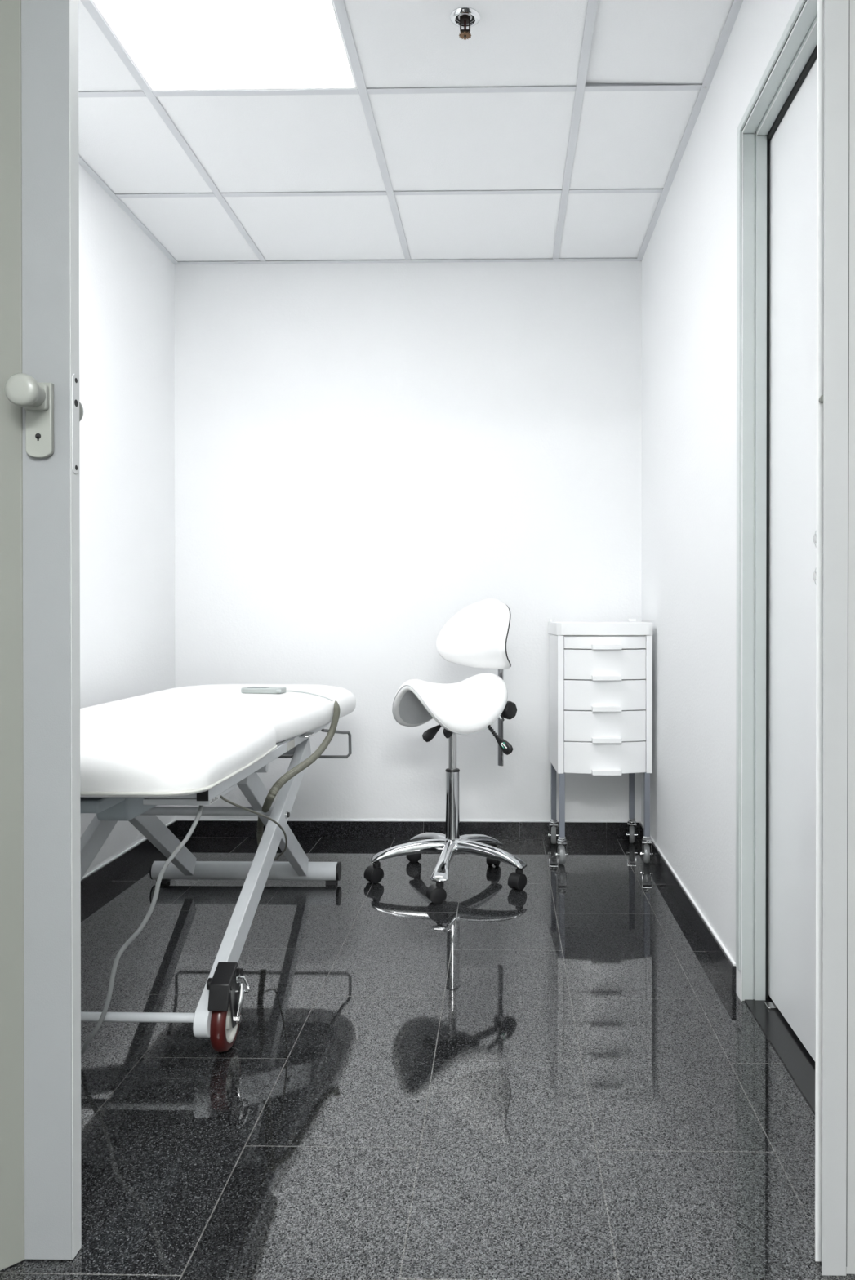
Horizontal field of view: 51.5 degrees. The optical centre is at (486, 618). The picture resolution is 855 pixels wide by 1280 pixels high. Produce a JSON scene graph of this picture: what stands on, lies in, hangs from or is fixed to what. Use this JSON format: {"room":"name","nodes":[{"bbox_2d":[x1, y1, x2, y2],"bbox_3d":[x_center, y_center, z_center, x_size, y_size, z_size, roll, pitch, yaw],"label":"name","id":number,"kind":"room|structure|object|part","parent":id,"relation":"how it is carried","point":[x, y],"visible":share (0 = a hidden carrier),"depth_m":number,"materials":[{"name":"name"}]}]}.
{"room":"examination room","nodes":[
{"label":"examination room","id":0,"kind":"room"},
{"bbox_2d":[79,164,175,875],"bbox_3d":[-1.372,-0.393,2.461,0.120,2.600,2.390,0,0,1],"label":"wall","id":1,"kind":"structure","parent":0,"point":[126,282],"depth_m":3.17,"materials":[{"name":"paint"}]},
{"bbox_2d":[80,820,177,902],"bbox_3d":[-1.306,0.874,2.496,0.010,0.066,2.329,0,0,1],"label":"baseboard","id":2,"kind":"structure","parent":1,"relation":"attached to","point":[95,881],"depth_m":3.09,"materials":[{"name":"stone"}]},
{"bbox_2d":[81,818,735,965],"bbox_3d":[-0.350,0.838,2.477,1.923,0.004,2.330,0,0,1],"label":"trim","id":3,"kind":"structure","parent":1,"relation":"attached to","point":[717,940],"depth_m":3.60,"materials":[{"name":"paint"}]},
{"bbox_2d":[174,261,641,838],"bbox_3d":[-0.297,-0.399,3.695,2.220,2.600,0.120,0,0,1],"label":"wall","id":4,"kind":"structure","parent":0,"point":[367,455],"depth_m":3.63,"materials":[{"name":"paint"}]},
{"bbox_2d":[177,820,638,839],"bbox_3d":[-0.327,0.868,3.637,1.902,0.066,0.010,0,0,1],"label":"baseboard","id":5,"kind":"structure","parent":4,"relation":"attached to","point":[597,830],"depth_m":3.63,"materials":[{"name":"tile"}]},
{"bbox_2d":[78,0,742,264],"bbox_3d":[-0.311,-1.557,2.483,2.200,0.204,2.490,0,0,1],"label":"ceiling","id":6,"kind":"structure","parent":0,"point":[558,130],"depth_m":2.69,"materials":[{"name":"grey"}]},
{"bbox_2d":[90,0,357,91],"bbox_3d":[-0.645,-1.502,2.153,0.575,0.090,0.572,0,0,1],"label":"ceiling light","id":7,"kind":"object","parent":6,"relation":"attached to","point":[174,45],"visible":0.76,"depth_m":2.24,"materials":[{"name":"white plastic"}]},
{"bbox_2d":[449,6,479,39],"bbox_3d":[-0.052,-1.438,2.144,0.073,0.052,0.073,0,0,1],"label":"sprinkler","id":8,"kind":"object","parent":6,"relation":"attached to","point":[464,21],"visible":1,"depth_m":2.14,"materials":[{"name":"silver metal"}]},
{"bbox_2d":[455,13,474,22],"bbox_3d":[-0.052,-1.462,2.144,0.045,0.004,0.045,0,0,1],"label":"cup","id":9,"kind":"object","parent":8,"relation":"on","point":[464,18],"depth_m":2.14,"materials":[{"name":"silver metal"}]},
{"bbox_3d":[-0.052,-1.439,2.144,0.005,0.023,0.005,0,0,16],"label":"glass bulb","id":10,"kind":"part","parent":8,"relation":"part of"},
{"bbox_2d":[0,836,854,1279],"bbox_3d":[-0.760,0.945,1.045,3.040,0.060,5.450,0,0,1],"label":"floor","id":11,"kind":"structure","parent":0,"point":[555,1077],"depth_m":1.71,"materials":[{"name":"stone"}]},
{"bbox_2d":[80,684,355,1055],"bbox_3d":[-0.826,0.576,2.511,0.713,0.663,1.698,0,0,1],"label":"bed","id":12,"kind":"object","parent":11,"relation":"on","point":[190,744],"visible":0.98,"depth_m":2.12,"materials":[{"name":"white leather"}]},
{"bbox_3d":[-1.045,0.612,2.284,0.028,0.490,0.974,0,0,1],"label":"scissor leg","id":13,"kind":"part","parent":12,"relation":"part of","materials":[{"name":"metal"}]},
{"bbox_3d":[-0.824,0.416,2.109,0.070,0.065,0.320,0,0,1],"label":"lift motor","id":14,"kind":"part","parent":12,"relation":"part of","materials":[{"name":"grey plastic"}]},
{"bbox_3d":[-0.817,0.821,1.821,0.445,0.019,0.019,0,0,1],"label":"axle rod","id":15,"kind":"part","parent":12,"relation":"part of","materials":[{"name":"metal"}]},
{"bbox_3d":[-0.845,0.354,1.816,0.517,0.022,0.025,0,0,1],"label":"cross rail","id":16,"kind":"part","parent":12,"relation":"part of","materials":[{"name":"metal"}]},
{"bbox_3d":[-1.007,0.621,2.647,0.028,0.493,0.721,0,0,1],"label":"scissor leg","id":17,"kind":"part","parent":12,"relation":"part of","materials":[{"name":"metal"}]},
{"bbox_3d":[-0.828,0.290,2.510,0.703,0.092,1.695,0,0,1],"label":"mattress","id":18,"kind":"part","parent":12,"relation":"part of","materials":[{"name":"white leather"}]},
{"bbox_3d":[-0.523,0.774,1.868,0.004,0.047,0.038,0,0,2],"label":"brake plate","id":19,"kind":"part","parent":12,"relation":"part of","materials":[{"name":"silver metal"}]},
{"bbox_3d":[-0.521,0.806,1.871,0.014,0.063,0.023,0,0,18],"label":"brake arm","id":20,"kind":"part","parent":12,"relation":"part of","materials":[{"name":"silver metal"}]},
{"bbox_3d":[-0.571,0.612,2.274,0.029,0.490,0.974,0,0,1],"label":"scissor leg","id":21,"kind":"part","parent":12,"relation":"part of","materials":[{"name":"metal"}]},
{"bbox_3d":[-0.588,0.543,2.330,0.117,0.343,0.895,0,0,-9],"label":"looped cord","id":22,"kind":"part","parent":12,"relation":"part of","materials":[{"name":"grey plastic"}]},
{"bbox_3d":[-0.562,0.354,2.412,0.026,0.026,1.243,0,0,1],"label":"rail","id":23,"kind":"part","parent":12,"relation":"part of","materials":[{"name":"metal"}]},
{"bbox_3d":[-0.624,0.621,2.640,0.028,0.493,0.721,0,0,1],"label":"scissor leg","id":24,"kind":"part","parent":12,"relation":"part of","materials":[{"name":"metal"}]},
{"bbox_3d":[-0.836,0.338,2.519,0.570,0.004,1.400,0,0,1],"label":"board","id":25,"kind":"part","parent":12,"relation":"part of","materials":[{"name":"grey"}]},
{"bbox_2d":[240,686,332,701],"bbox_3d":[-0.609,0.236,2.817,0.412,0.025,0.116,0,0,32],"label":"remote control","id":26,"kind":"object","parent":12,"relation":"on","point":[273,690],"visible":1,"depth_m":2.85,"materials":[{"name":"grey plastic"}]},
{"bbox_3d":[-0.551,0.241,2.789,0.049,0.014,0.308,0,0,-42],"label":"cord","id":27,"kind":"part","parent":26,"relation":"part of","materials":[{"name":"grey plastic"}]},
{"bbox_2d":[284,810,288,818],"bbox_3d":[-0.551,0.541,2.439,0.004,0.022,0.022,0,0,1],"label":"washer","id":28,"kind":"object","parent":12,"relation":"in","point":[286,811],"depth_m":2.43,"materials":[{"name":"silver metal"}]},
{"bbox_3d":[-0.531,0.344,2.613,0.029,0.005,0.080,0,0,1],"label":"latch lever","id":29,"kind":"part","parent":12,"relation":"part of","materials":[{"name":"silver metal"}]},
{"bbox_2d":[364,599,526,904],"bbox_3d":[-0.140,0.416,3.046,0.556,0.975,0.523,0,0,1],"label":"stool","id":30,"kind":"object","parent":11,"relation":"on","point":[476,636],"visible":1,"depth_m":3.04,"materials":[{"name":"white leather"}]},
{"bbox_2d":[364,865,383,879],"bbox_3d":[-0.386,0.871,3.029,0.040,0.042,0.057,0,0,43],"label":"caster wheel","id":31,"kind":"object","parent":30,"relation":"attached to","point":[372,872],"depth_m":3.01,"materials":[{"name":"black plastic"}]},
{"bbox_3d":[-0.263,0.798,3.053,0.267,0.069,0.057,0,0,-8],"label":"arm","id":32,"kind":"part","parent":30,"relation":"part of","materials":[{"name":"silver metal"}]},
{"bbox_3d":[-0.196,0.798,3.191,0.057,0.069,0.260,0,0,-33],"label":"arm","id":33,"kind":"part","parent":30,"relation":"part of","materials":[{"name":"silver metal"}]},
{"bbox_2d":[426,884,446,900],"bbox_3d":[-0.160,0.872,2.816,0.057,0.042,0.040,0,0,-21],"label":"caster wheel","id":34,"kind":"object","parent":30,"relation":"attached to","point":[434,891],"depth_m":2.80,"materials":[{"name":"black plastic"}]},
{"bbox_3d":[-0.135,0.799,2.931,0.057,0.069,0.260,0,0,7],"label":"arm","id":35,"kind":"part","parent":30,"relation":"part of","materials":[{"name":"silver metal"}]},
{"bbox_3d":[-0.118,0.290,3.069,0.398,0.186,0.331,0,0,-43],"label":"seat","id":36,"kind":"part","parent":30,"relation":"part of","materials":[{"name":"white leather"}]},
{"bbox_3d":[-0.020,0.055,3.160,0.131,0.253,0.360,0,0,-43],"label":"backrest","id":37,"kind":"part","parent":30,"relation":"part of","materials":[{"name":"white plastic"}]},
{"bbox_3d":[-0.034,0.798,3.165,0.057,0.069,0.228,0,0,42],"label":"arm","id":38,"kind":"part","parent":30,"relation":"part of","materials":[{"name":"silver metal"}]},
{"bbox_2d":[485,857,497,863],"bbox_3d":[0.026,0.870,3.225,0.040,0.042,0.057,0,0,16],"label":"caster wheel","id":39,"kind":"object","parent":30,"relation":"attached to","point":[488,860],"depth_m":3.20,"materials":[{"name":"black plastic"}]},
{"bbox_3d":[0.010,0.799,3.010,0.259,0.069,0.057,0,0,26],"label":"arm","id":40,"kind":"part","parent":30,"relation":"part of","materials":[{"name":"silver metal"}]},
{"bbox_3d":[0.010,0.364,2.967,0.065,0.066,0.014,0,0,34],"label":"lever rod","id":41,"kind":"part","parent":30,"relation":"part of","materials":[{"name":"black plastic"}]},
{"bbox_3d":[0.078,0.331,3.200,0.067,0.067,0.046,0,0,-43],"label":"clamp knob","id":42,"kind":"part","parent":30,"relation":"part of","materials":[{"name":"black plastic"}]},
{"bbox_2d":[507,871,526,887],"bbox_3d":[0.103,0.871,2.951,0.040,0.042,0.057,0,0,36],"label":"caster wheel","id":43,"kind":"object","parent":30,"relation":"attached to","point":[516,879],"depth_m":2.94,"materials":[{"name":"black plastic"}]},
{"bbox_2d":[547,618,652,864],"bbox_3d":[0.430,0.452,3.376,0.361,0.901,0.390,0,0,-2],"label":"trolley","id":44,"kind":"object","parent":11,"relation":"on","point":[600,673],"visible":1,"depth_m":3.22,"materials":[{"name":"white plastic"}]},
{"bbox_3d":[0.268,0.679,3.521,0.020,0.237,0.020,0,0,-2],"label":"leg","id":45,"kind":"part","parent":44,"relation":"part of","materials":[{"name":"grey metal"}]},
{"bbox_3d":[0.277,0.681,3.238,0.020,0.237,0.020,0,0,-2],"label":"leg","id":46,"kind":"part","parent":44,"relation":"part of","materials":[{"name":"grey metal"}]},
{"bbox_2d":[547,622,652,635],"bbox_3d":[0.429,0.036,3.375,0.355,0.046,0.343,0,0,-2],"label":"tray","id":47,"kind":"object","parent":44,"relation":"on","point":[553,628],"depth_m":3.21,"materials":[{"name":"white plastic"}]},
{"bbox_3d":[0.433,0.506,3.268,0.300,0.113,0.124,0,0,-2],"label":"drawer","id":48,"kind":"part","parent":44,"relation":"part of","materials":[{"name":"white plastic"}]},
{"bbox_3d":[0.433,0.391,3.267,0.300,0.110,0.124,0,0,-2],"label":"drawer","id":49,"kind":"part","parent":44,"relation":"part of","materials":[{"name":"white plastic"}]},
{"bbox_3d":[0.433,0.278,3.267,0.300,0.109,0.124,0,0,-2],"label":"drawer","id":50,"kind":"part","parent":44,"relation":"part of","materials":[{"name":"white plastic"}]},
{"bbox_3d":[0.433,0.166,3.266,0.300,0.109,0.124,0,0,-2],"label":"drawer","id":51,"kind":"part","parent":44,"relation":"part of","materials":[{"name":"white plastic"}]},
{"bbox_3d":[0.433,0.086,3.266,0.300,0.045,0.124,0,0,-2],"label":"drawer","id":52,"kind":"part","parent":44,"relation":"part of","materials":[{"name":"white plastic"}]},
{"bbox_3d":[0.435,0.556,3.196,0.106,0.018,0.029,0,0,-2],"label":"drawer handle","id":53,"kind":"part","parent":44,"relation":"part of","materials":[{"name":"white plastic"}]},
{"bbox_3d":[0.435,0.440,3.195,0.106,0.018,0.029,0,0,-2],"label":"drawer handle","id":54,"kind":"part","parent":44,"relation":"part of","materials":[{"name":"white plastic"}]},
{"bbox_3d":[0.435,0.326,3.194,0.106,0.018,0.029,0,0,-2],"label":"drawer handle","id":55,"kind":"part","parent":44,"relation":"part of","materials":[{"name":"white plastic"}]},
{"bbox_3d":[0.435,0.214,3.194,0.106,0.018,0.029,0,0,-2],"label":"drawer handle","id":56,"kind":"part","parent":44,"relation":"part of","materials":[{"name":"white plastic"}]},
{"bbox_3d":[0.435,0.102,3.193,0.106,0.018,0.029,0,0,-2],"label":"drawer handle","id":57,"kind":"part","parent":44,"relation":"part of","materials":[{"name":"white plastic"}]},
{"bbox_3d":[0.581,0.679,3.530,0.020,0.237,0.020,0,0,-2],"label":"leg","id":58,"kind":"part","parent":44,"relation":"part of","materials":[{"name":"grey metal"}]},
{"bbox_3d":[0.590,0.680,3.248,0.020,0.237,0.020,0,0,-2],"label":"leg","id":59,"kind":"part","parent":44,"relation":"part of","materials":[{"name":"grey metal"}]},
{"bbox_2d":[640,0,806,999],"bbox_3d":[0.639,-0.393,2.421,0.057,2.600,2.390,0,0,1],"label":"wall","id":60,"kind":"structure","parent":0,"point":[688,473],"depth_m":2.53,"materials":[{"name":"paint"}]},
{"bbox_2d":[639,822,735,993],"bbox_3d":[0.615,0.872,2.877,0.010,0.066,1.471,0,0,1],"label":"baseboard","id":61,"kind":"structure","parent":60,"relation":"attached to","point":[726,970],"depth_m":2.54,"materials":[{"name":"stone"}]},
{"bbox_2d":[735,0,817,1061],"bbox_3d":[0.646,-0.130,1.709,0.111,2.082,0.824,0,0,1],"label":"door","id":62,"kind":"structure","parent":60,"relation":"in","point":[776,167],"depth_m":2.01,"materials":[{"name":"white wood"}]},
{"bbox_2d":[744,998,814,1113],"bbox_3d":[0.650,0.909,1.715,0.088,0.003,0.785,0,0,1],"label":"trim","id":63,"kind":"structure","parent":60,"relation":"attached to","point":[793,1054],"depth_m":1.87,"materials":[{"name":"stone"}]},
{"bbox_2d":[845,0,854,1274],"bbox_3d":[-0.025,-0.387,1.267,4.500,2.600,0.064,0,0,1],"label":"wall","id":64,"kind":"structure","parent":0,"point":[850,1268],"depth_m":1.23,"materials":[{"name":"grey paint"}]},
{"bbox_2d":[0,0,83,1271],"bbox_3d":[-0.694,-0.107,1.238,0.233,2.039,0.144,0,0,-22],"label":"door","id":65,"kind":"structure","parent":64,"relation":"in","point":[42,411],"depth_m":1.25,"materials":[{"name":"plastic"}]},
{"bbox_3d":[-0.702,-0.107,1.215,0.112,2.039,0.008,0,0,-42],"label":"folding panel","id":66,"kind":"part","parent":65,"relation":"part of","materials":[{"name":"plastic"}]},
{"bbox_3d":[-0.630,-0.311,1.211,0.044,0.044,0.042,0,0,1],"label":"knob","id":67,"kind":"part","parent":65,"relation":"part of","materials":[{"name":"grey plastic"}]},
{"bbox_3d":[-0.629,-0.310,1.236,0.032,0.037,0.009,0,0,1],"label":"knob","id":68,"kind":"part","parent":65,"relation":"part of","materials":[{"name":"grey plastic"}]},
{"bbox_3d":[-0.629,-0.279,1.245,0.037,0.106,0.009,0,0,1],"label":"handle plate","id":69,"kind":"part","parent":65,"relation":"part of","materials":[{"name":"grey plastic"}]},
{"bbox_3d":[-0.587,-0.278,1.261,0.003,0.142,0.018,0,0,1],"label":"latch plate","id":70,"kind":"part","parent":65,"relation":"part of","materials":[{"name":"grey plastic"}]},
{"bbox_3d":[-0.628,-0.311,1.314,0.044,0.044,0.042,0,0,1],"label":"knob","id":71,"kind":"part","parent":65,"relation":"part of","materials":[{"name":"grey plastic"}]},
{"bbox_2d":[814,0,848,1275],"bbox_3d":[0.484,-0.121,1.246,0.035,2.070,0.046,0,0,1],"label":"trim","id":72,"kind":"structure","parent":64,"relation":"attached to","point":[833,15],"depth_m":1.23,"materials":[{"name":"paint"}]},
{"bbox_3d":[0.474,-0.120,1.250,0.015,2.068,0.003,0,0,1],"label":"jamb post","id":73,"kind":"part","parent":72,"relation":"part of","materials":[{"name":"white paint"}]}
]}

